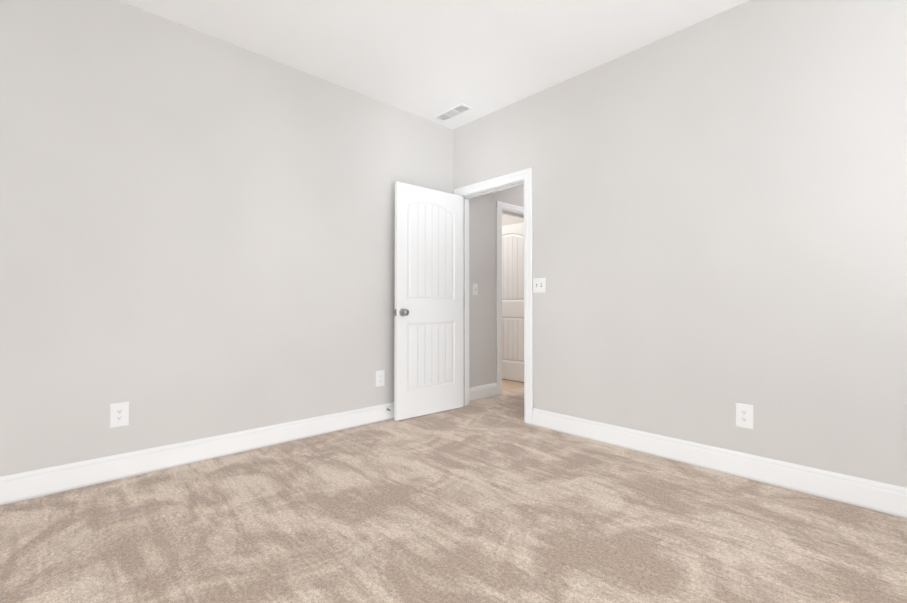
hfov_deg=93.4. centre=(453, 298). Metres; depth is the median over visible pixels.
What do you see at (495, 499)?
floor carpet
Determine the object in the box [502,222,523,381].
bathroom door
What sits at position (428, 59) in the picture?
ceiling
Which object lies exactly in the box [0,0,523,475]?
wall
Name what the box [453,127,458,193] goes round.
wall
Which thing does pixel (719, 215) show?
wall
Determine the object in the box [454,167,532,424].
door frame
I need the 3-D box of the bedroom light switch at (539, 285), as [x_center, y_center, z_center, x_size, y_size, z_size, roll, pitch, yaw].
[0.695,-0.103,3.486,0.017,0.120,0.120,1,-1,-43]
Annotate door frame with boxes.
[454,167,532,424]
[496,201,523,394]
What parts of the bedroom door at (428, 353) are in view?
knob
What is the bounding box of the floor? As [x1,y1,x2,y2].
[502,379,523,391]
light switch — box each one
[473,284,477,294]
[533,278,545,292]
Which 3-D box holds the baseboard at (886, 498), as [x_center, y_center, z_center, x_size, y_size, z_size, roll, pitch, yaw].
[1.599,0.958,2.513,0.014,0.140,2.762,1,-1,-43]
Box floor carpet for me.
[0,387,906,602]
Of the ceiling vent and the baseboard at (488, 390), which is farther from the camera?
the baseboard at (488, 390)
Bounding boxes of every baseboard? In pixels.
[0,402,393,505]
[469,383,497,401]
[532,408,906,518]
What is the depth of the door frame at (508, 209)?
4.70 m
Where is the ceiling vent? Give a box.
[433,103,471,121]
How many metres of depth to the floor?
5.30 m
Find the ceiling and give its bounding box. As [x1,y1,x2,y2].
[119,0,748,128]
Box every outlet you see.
[110,401,128,427]
[376,370,384,386]
[735,403,753,428]
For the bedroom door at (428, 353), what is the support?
attached to the door frame at (508, 181)
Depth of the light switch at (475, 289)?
4.45 m
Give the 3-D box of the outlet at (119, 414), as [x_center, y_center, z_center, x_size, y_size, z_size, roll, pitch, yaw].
[-1.903,0.664,2.434,0.086,0.136,0.007,1,-1,-43]
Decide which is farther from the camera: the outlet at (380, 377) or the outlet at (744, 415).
the outlet at (380, 377)
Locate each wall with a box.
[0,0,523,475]
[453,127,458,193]
[459,0,906,486]
[502,214,523,225]
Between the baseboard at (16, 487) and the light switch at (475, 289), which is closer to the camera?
the baseboard at (16, 487)
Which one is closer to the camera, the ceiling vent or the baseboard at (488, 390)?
the ceiling vent
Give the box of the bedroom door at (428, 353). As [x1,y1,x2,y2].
[394,182,462,420]
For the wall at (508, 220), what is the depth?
5.77 m
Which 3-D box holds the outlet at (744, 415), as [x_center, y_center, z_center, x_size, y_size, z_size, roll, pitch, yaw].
[1.667,0.675,2.450,0.007,0.136,0.086,1,-1,-43]

